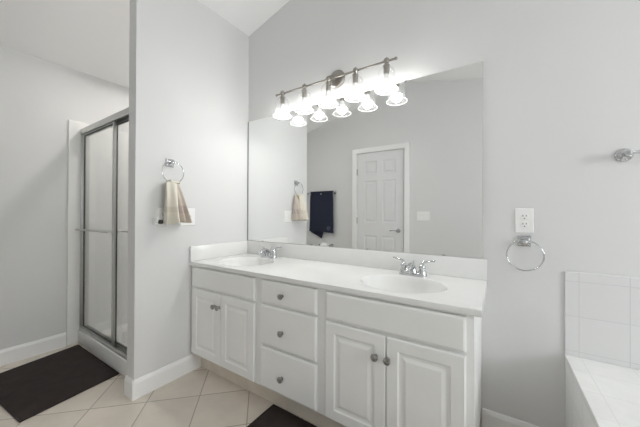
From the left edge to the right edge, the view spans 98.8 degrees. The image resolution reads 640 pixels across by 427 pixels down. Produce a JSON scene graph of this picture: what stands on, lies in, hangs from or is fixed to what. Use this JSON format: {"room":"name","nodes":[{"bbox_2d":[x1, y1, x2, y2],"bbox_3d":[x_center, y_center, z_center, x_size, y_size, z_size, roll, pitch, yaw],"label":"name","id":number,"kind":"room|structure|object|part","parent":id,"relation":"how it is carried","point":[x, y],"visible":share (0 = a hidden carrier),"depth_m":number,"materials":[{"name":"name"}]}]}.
{"room":"bathroom","nodes":[
{"label":"bathroom","id":0,"kind":"room"},
{"bbox_2d":[0,44,128,349],"bbox_3d":[-2.297,-0.062,2.299,0.100,2.410,2.270,0,0,33],"label":"wall","id":1,"kind":"structure","parent":0,"point":[39,96],"depth_m":2.22,"materials":[{"name":"grey paint"}]},
{"bbox_2d":[0,332,65,365],"bbox_3d":[-2.504,1.081,1.879,0.014,0.118,1.155,0,0,33],"label":"baseboard","id":2,"kind":"structure","parent":1,"relation":"attached to","point":[9,355],"depth_m":2.19,"materials":[{"name":"white paint"}]},
{"bbox_2d":[0,0,289,87],"bbox_3d":[0.115,-1.464,0.735,5.846,0.899,2.270,0,0,33],"label":"ceiling","id":3,"kind":"structure","parent":0,"point":[91,37],"depth_m":2.12,"materials":[{"name":"white paint"}]},
{"bbox_2d":[0,343,318,426],"bbox_3d":[0.104,1.176,0.724,5.846,0.060,2.270,0,0,33],"label":"floor","id":4,"kind":"structure","parent":0,"point":[200,397],"depth_m":1.63,"materials":[{"name":"beige tile"}]},
{"bbox_2d":[0,344,118,422],"bbox_3d":[-1.884,1.136,1.909,0.870,0.012,0.571,0,0,33],"label":"bath mat","id":5,"kind":"object","parent":4,"relation":"on","point":[27,390],"visible":1,"depth_m":1.86,"materials":[{"name":"black fabric"}]},
{"bbox_2d":[66,120,128,375],"bbox_3d":[-1.458,0.168,2.441,1.150,1.956,0.911,0,0,33],"label":"shower stall","id":6,"kind":"object","parent":4,"relation":"on","point":[101,143],"visible":0.14,"depth_m":2.54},
{"bbox_2d":[75,107,128,359],"bbox_3d":[-1.650,0.138,2.151,1.131,1.782,0.131,0,0,31],"label":"shower door","id":7,"kind":"structure","parent":6,"relation":"attached to","point":[121,117],"depth_m":2.25,"materials":[{"name":"metal"}]},
{"bbox_3d":[-1.851,0.140,2.236,0.698,0.038,0.045,0,0,33],"label":"towel handle","id":8,"kind":"part","parent":7,"relation":"part of","materials":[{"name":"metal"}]},
{"bbox_3d":[-1.834,0.150,2.261,0.656,1.732,0.016,0,0,33],"label":"sliding panel","id":9,"kind":"part","parent":7,"relation":"part of","materials":[{"name":"glass"}]},
{"bbox_3d":[-1.391,0.151,2.001,0.500,1.732,0.016,0,0,33],"label":"sliding panel","id":10,"kind":"part","parent":7,"relation":"part of","materials":[{"name":"glass"}]},
{"bbox_2d":[247,404,316,426],"bbox_3d":[-0.096,1.141,1.216,0.776,0.012,0.514,0,0,33],"label":"bath mat","id":11,"kind":"object","parent":4,"relation":"on","point":[274,416],"visible":1,"depth_m":1.51,"materials":[{"name":"black fabric"}]},
{"bbox_2d":[191,266,481,426],"bbox_3d":[-0.051,0.764,1.715,1.806,0.772,0.580,0,0,33],"label":"vanity cabinet","id":12,"kind":"object","parent":4,"relation":"on","point":[328,358],"visible":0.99,"depth_m":1.32,"materials":[{"name":"white paint"}]},
{"bbox_3d":[-0.783,0.767,1.891,0.316,0.468,0.018,0,0,33],"label":"door","id":13,"kind":"part","parent":12,"relation":"part of","materials":[{"name":"white paint"}]},
{"bbox_3d":[-0.650,0.453,1.806,0.630,0.134,0.018,0,0,33],"label":"drawer","id":14,"kind":"part","parent":12,"relation":"part of","materials":[{"name":"white paint"}]},
{"bbox_3d":[-0.518,0.768,1.718,0.312,0.468,0.018,0,0,33],"label":"door","id":15,"kind":"part","parent":12,"relation":"part of","materials":[{"name":"white paint"}]},
{"bbox_3d":[-0.217,0.905,1.493,0.033,0.033,0.030,0,0,33],"label":"knob","id":16,"kind":"part","parent":12,"relation":"part of","materials":[{"name":"grey metal"}]},
{"bbox_3d":[-0.216,0.656,1.494,0.033,0.033,0.030,0,0,33],"label":"knob","id":17,"kind":"part","parent":12,"relation":"part of","materials":[{"name":"grey metal"}]},
{"bbox_3d":[-0.181,0.884,1.497,0.392,0.232,0.018,0,0,33],"label":"drawer","id":18,"kind":"part","parent":12,"relation":"part of","materials":[{"name":"white paint"}]},
{"bbox_3d":[-0.180,0.641,1.498,0.392,0.226,0.018,0,0,33],"label":"drawer","id":19,"kind":"part","parent":12,"relation":"part of","materials":[{"name":"white paint"}]},
{"bbox_3d":[-0.179,0.450,1.498,0.392,0.130,0.018,0,0,33],"label":"drawer","id":20,"kind":"part","parent":12,"relation":"part of","materials":[{"name":"white paint"}]},
{"bbox_2d":[189,240,486,317],"bbox_3d":[-0.032,0.362,1.721,1.831,0.246,0.554,0,0,33],"label":"countertop","id":21,"kind":"structure","parent":12,"relation":"on","point":[458,285],"depth_m":1.57,"materials":[{"name":"stone"}]},
{"bbox_2d":[219,257,273,265],"bbox_3d":[-0.537,0.417,2.007,0.426,0.135,0.356,0,0,33],"label":"basin","id":22,"kind":"object","parent":21,"relation":"in","point":[233,261],"depth_m":2.16,"materials":[{"name":"white ceramic"}]},
{"bbox_2d":[257,244,281,258],"bbox_3d":[-0.432,0.302,2.142,0.238,0.095,0.147,0,0,33],"label":"faucet","id":23,"kind":"object","parent":21,"relation":"on","point":[265,253],"visible":1,"depth_m":2.14,"materials":[{"name":"silver metal"}]},
{"bbox_3d":[-0.432,0.305,2.142,0.050,0.066,0.145,0,0,33],"label":"spout","id":24,"kind":"part","parent":23,"relation":"part of","materials":[{"name":"silver metal"}]},
{"bbox_3d":[-0.406,0.342,2.181,0.158,0.016,0.054,0,0,33],"label":"plate","id":25,"kind":"part","parent":23,"relation":"part of","materials":[{"name":"silver metal"}]},
{"bbox_3d":[-0.345,0.297,2.141,0.092,0.085,0.049,0,0,33],"label":"handle","id":26,"kind":"part","parent":23,"relation":"part of","materials":[{"name":"silver metal"}]},
{"bbox_2d":[360,275,447,293],"bbox_3d":[0.413,0.418,1.387,0.426,0.135,0.356,0,0,33],"label":"basin","id":27,"kind":"object","parent":21,"relation":"in","point":[402,284],"depth_m":1.51,"materials":[{"name":"white ceramic"}]},
{"bbox_2d":[393,256,434,276],"bbox_3d":[0.506,0.304,1.530,0.238,0.095,0.147,0,0,33],"label":"faucet","id":28,"kind":"object","parent":21,"relation":"on","point":[410,268],"visible":1,"depth_m":1.53,"materials":[{"name":"silver metal"}]},
{"bbox_3d":[0.470,0.299,1.610,0.092,0.085,0.049,0,0,33],"label":"handle","id":29,"kind":"part","parent":28,"relation":"part of","materials":[{"name":"silver metal"}]},
{"bbox_3d":[0.506,0.306,1.530,0.050,0.066,0.145,0,0,33],"label":"spout","id":30,"kind":"part","parent":28,"relation":"part of","materials":[{"name":"silver metal"}]},
{"bbox_3d":[0.531,0.343,1.569,0.158,0.016,0.054,0,0,33],"label":"plate","id":31,"kind":"part","parent":28,"relation":"part of","materials":[{"name":"silver metal"}]},
{"bbox_3d":[0.593,0.299,1.529,0.092,0.085,0.049,0,0,33],"label":"handle","id":32,"kind":"part","parent":28,"relation":"part of","materials":[{"name":"silver metal"}]},
{"bbox_3d":[0.158,0.768,1.276,0.308,0.470,0.018,0,0,33],"label":"door","id":33,"kind":"part","parent":12,"relation":"part of","materials":[{"name":"white paint"}]},
{"bbox_3d":[0.238,0.628,1.198,0.033,0.033,0.030,0,0,33],"label":"knob","id":34,"kind":"part","parent":12,"relation":"part of","materials":[{"name":"grey metal"}]},
{"bbox_3d":[0.285,0.628,1.167,0.033,0.033,0.030,0,0,33],"label":"knob","id":35,"kind":"part","parent":12,"relation":"part of","materials":[{"name":"grey metal"}]},
{"bbox_3d":[0.289,0.453,1.194,0.616,0.132,0.018,0,0,33],"label":"drawer","id":36,"kind":"part","parent":12,"relation":"part of","materials":[{"name":"white paint"}]},
{"bbox_3d":[0.417,0.768,1.107,0.306,0.470,0.018,0,0,33],"label":"door","id":37,"kind":"part","parent":12,"relation":"part of","materials":[{"name":"white paint"}]},
{"bbox_2d":[565,271,639,426],"bbox_3d":[1.124,0.707,0.330,1.008,0.884,1.620,0,0,33],"label":"tub deck","id":38,"kind":"object","parent":4,"relation":"on","point":[602,312],"visible":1,"depth_m":1.17,"materials":[{"name":"white tile"}]},
{"bbox_2d":[127,0,248,400],"bbox_3d":[-0.931,-0.223,2.094,0.109,2.742,0.924,0,0,33],"label":"wall","id":39,"kind":"structure","parent":0,"point":[189,65],"depth_m":1.91,"materials":[{"name":"grey paint"}]},
{"bbox_2d":[124,375,134,400],"bbox_3d":[-1.186,1.086,1.707,0.108,0.118,0.014,0,0,33],"label":"baseboard","id":40,"kind":"structure","parent":39,"relation":"attached to","point":[127,381],"depth_m":1.71,"materials":[{"name":"white paint"}]},
{"bbox_2d":[157,208,167,225],"bbox_3d":[-1.049,0.024,1.831,0.009,0.122,0.074,0,0,33],"label":"wall outlet","id":41,"kind":"object","parent":39,"relation":"attached to","point":[160,211],"visible":0.33,"depth_m":1.82,"materials":[{"name":"white plastic"}]},
{"bbox_2d":[153,217,162,224],"bbox_3d":[-1.047,0.047,1.776,0.054,0.050,0.049,0,0,33],"label":"night light","id":42,"kind":"object","parent":41,"relation":"attached to","point":[156,221],"visible":1,"depth_m":1.77,"materials":[{"name":"white plastic"}]},
{"bbox_2d":[161,158,183,181],"bbox_3d":[-1.004,-0.286,1.857,0.055,0.170,0.152,0,0,33],"label":"towel ring","id":43,"kind":"object","parent":39,"relation":"attached to","point":[169,162],"visible":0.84,"depth_m":1.85,"materials":[{"name":"silver metal"}]},
{"bbox_2d":[163,180,191,224],"bbox_3d":[-0.958,-0.077,1.835,0.146,0.298,0.182,0,0,15],"label":"hand towel","id":44,"kind":"object","parent":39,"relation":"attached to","point":[175,208],"visible":1,"depth_m":1.79,"materials":[{"name":"beige fabric"}]},
{"bbox_2d":[180,208,194,225],"bbox_3d":[-0.951,0.025,1.975,0.016,0.124,0.116,0,0,33],"label":"switch plate","id":45,"kind":"object","parent":39,"relation":"attached to","point":[191,211],"visible":0.47,"depth_m":2.00,"materials":[{"name":"white plastic"}]},
{"bbox_2d":[248,0,639,426],"bbox_3d":[0.703,-0.327,1.639,5.646,2.960,0.100,0,0,33],"label":"wall","id":46,"kind":"structure","parent":0,"point":[561,78],"depth_m":1.37,"materials":[{"name":"grey paint"}]},
{"bbox_2d":[275,56,397,118],"bbox_3d":[0.066,-0.882,1.894,0.963,0.280,0.174,0,0,33],"label":"vanity light","id":47,"kind":"object","parent":46,"relation":"attached to","point":[336,79],"visible":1,"depth_m":1.86,"materials":[{"name":"silver metal"}]},
{"bbox_2d":[278,90,286,116],"bbox_3d":[-0.288,-0.844,2.104,0.071,0.202,0.071,0,0,33],"label":"socket","id":48,"kind":"object","parent":47,"relation":"attached to","point":[282,111],"depth_m":2.09,"materials":[{"name":"silver metal"}]},
{"bbox_2d":[299,83,308,111],"bbox_3d":[-0.115,-0.843,1.991,0.071,0.202,0.071,0,0,33],"label":"socket","id":49,"kind":"object","parent":47,"relation":"attached to","point":[304,106],"depth_m":1.98,"materials":[{"name":"silver metal"}]},
{"bbox_2d":[323,76,332,105],"bbox_3d":[0.056,-0.843,1.879,0.071,0.202,0.071,0,0,33],"label":"socket","id":50,"kind":"object","parent":47,"relation":"attached to","point":[328,99],"depth_m":1.86,"materials":[{"name":"silver metal"}]},
{"bbox_3d":[0.117,-0.960,1.950,0.124,0.124,0.026,0,0,33],"label":"wall plate","id":51,"kind":"part","parent":47,"relation":"part of","materials":[{"name":"silver metal"}]},
{"bbox_2d":[350,67,360,98],"bbox_3d":[0.228,-0.843,1.768,0.071,0.202,0.071,0,0,33],"label":"socket","id":52,"kind":"object","parent":47,"relation":"attached to","point":[355,92],"depth_m":1.75,"materials":[{"name":"silver metal"}]},
{"bbox_2d":[380,57,392,90],"bbox_3d":[0.401,-0.843,1.654,0.071,0.202,0.071,0,0,33],"label":"socket","id":53,"kind":"object","parent":47,"relation":"attached to","point":[386,84],"depth_m":1.64,"materials":[{"name":"silver metal"}]},
{"bbox_2d":[247,61,482,257],"bbox_3d":[0.111,-0.290,1.958,1.808,1.060,0.008,0,0,33],"label":"mirror","id":54,"kind":"object","parent":46,"relation":"attached to","point":[400,171],"visible":1,"depth_m":1.78,"materials":[{"name":"silver mirror"}]},
{"bbox_2d":[246,240,486,280],"bbox_3d":[0.114,0.296,1.945,1.831,0.110,0.021,0,0,33],"label":"backsplash","id":55,"kind":"structure","parent":46,"relation":"attached to","point":[461,267],"depth_m":1.76,"materials":[{"name":"stone"}]},
{"bbox_2d":[482,408,538,426],"bbox_3d":[0.999,1.094,1.367,0.326,0.118,0.014,0,0,33],"label":"baseboard","id":56,"kind":"structure","parent":46,"relation":"attached to","point":[490,418],"depth_m":1.41,"materials":[{"name":"white paint"}]},
{"bbox_2d":[515,208,533,232],"bbox_3d":[1.018,0.036,1.365,0.074,0.122,0.009,0,0,33],"label":"wall outlet","id":57,"kind":"object","parent":46,"relation":"attached to","point":[524,217],"visible":1,"depth_m":1.36,"materials":[{"name":"white plastic"}]},
{"bbox_2d":[520,221,528,227],"bbox_3d":[1.017,0.055,1.363,0.034,0.034,0.003,0,0,33],"label":"receptacle","id":58,"kind":"object","parent":57,"relation":"attached to","point":[523,224],"depth_m":1.36,"materials":[{"name":"white plastic"}]},
{"bbox_2d":[520,213,528,219],"bbox_3d":[1.017,0.016,1.363,0.034,0.034,0.003,0,0,33],"label":"receptacle","id":59,"kind":"object","parent":57,"relation":"attached to","point":[523,216],"depth_m":1.36,"materials":[{"name":"white plastic"}]},
{"bbox_2d":[506,235,544,270],"bbox_3d":[1.004,0.195,1.345,0.153,0.170,0.055,0,0,33],"label":"towel ring","id":60,"kind":"object","parent":46,"relation":"attached to","point":[522,240],"visible":1,"depth_m":1.35,"materials":[{"name":"silver metal"}]},
{"bbox_2d":[614,148,639,161],"bbox_3d":[1.546,-0.251,0.985,0.668,0.058,0.074,0,0,33],"label":"towel bar","id":61,"kind":"object","parent":46,"relation":"attached to","point":[622,155],"visible":1,"depth_m":1.17,"materials":[{"name":"silver metal"}]}
]}

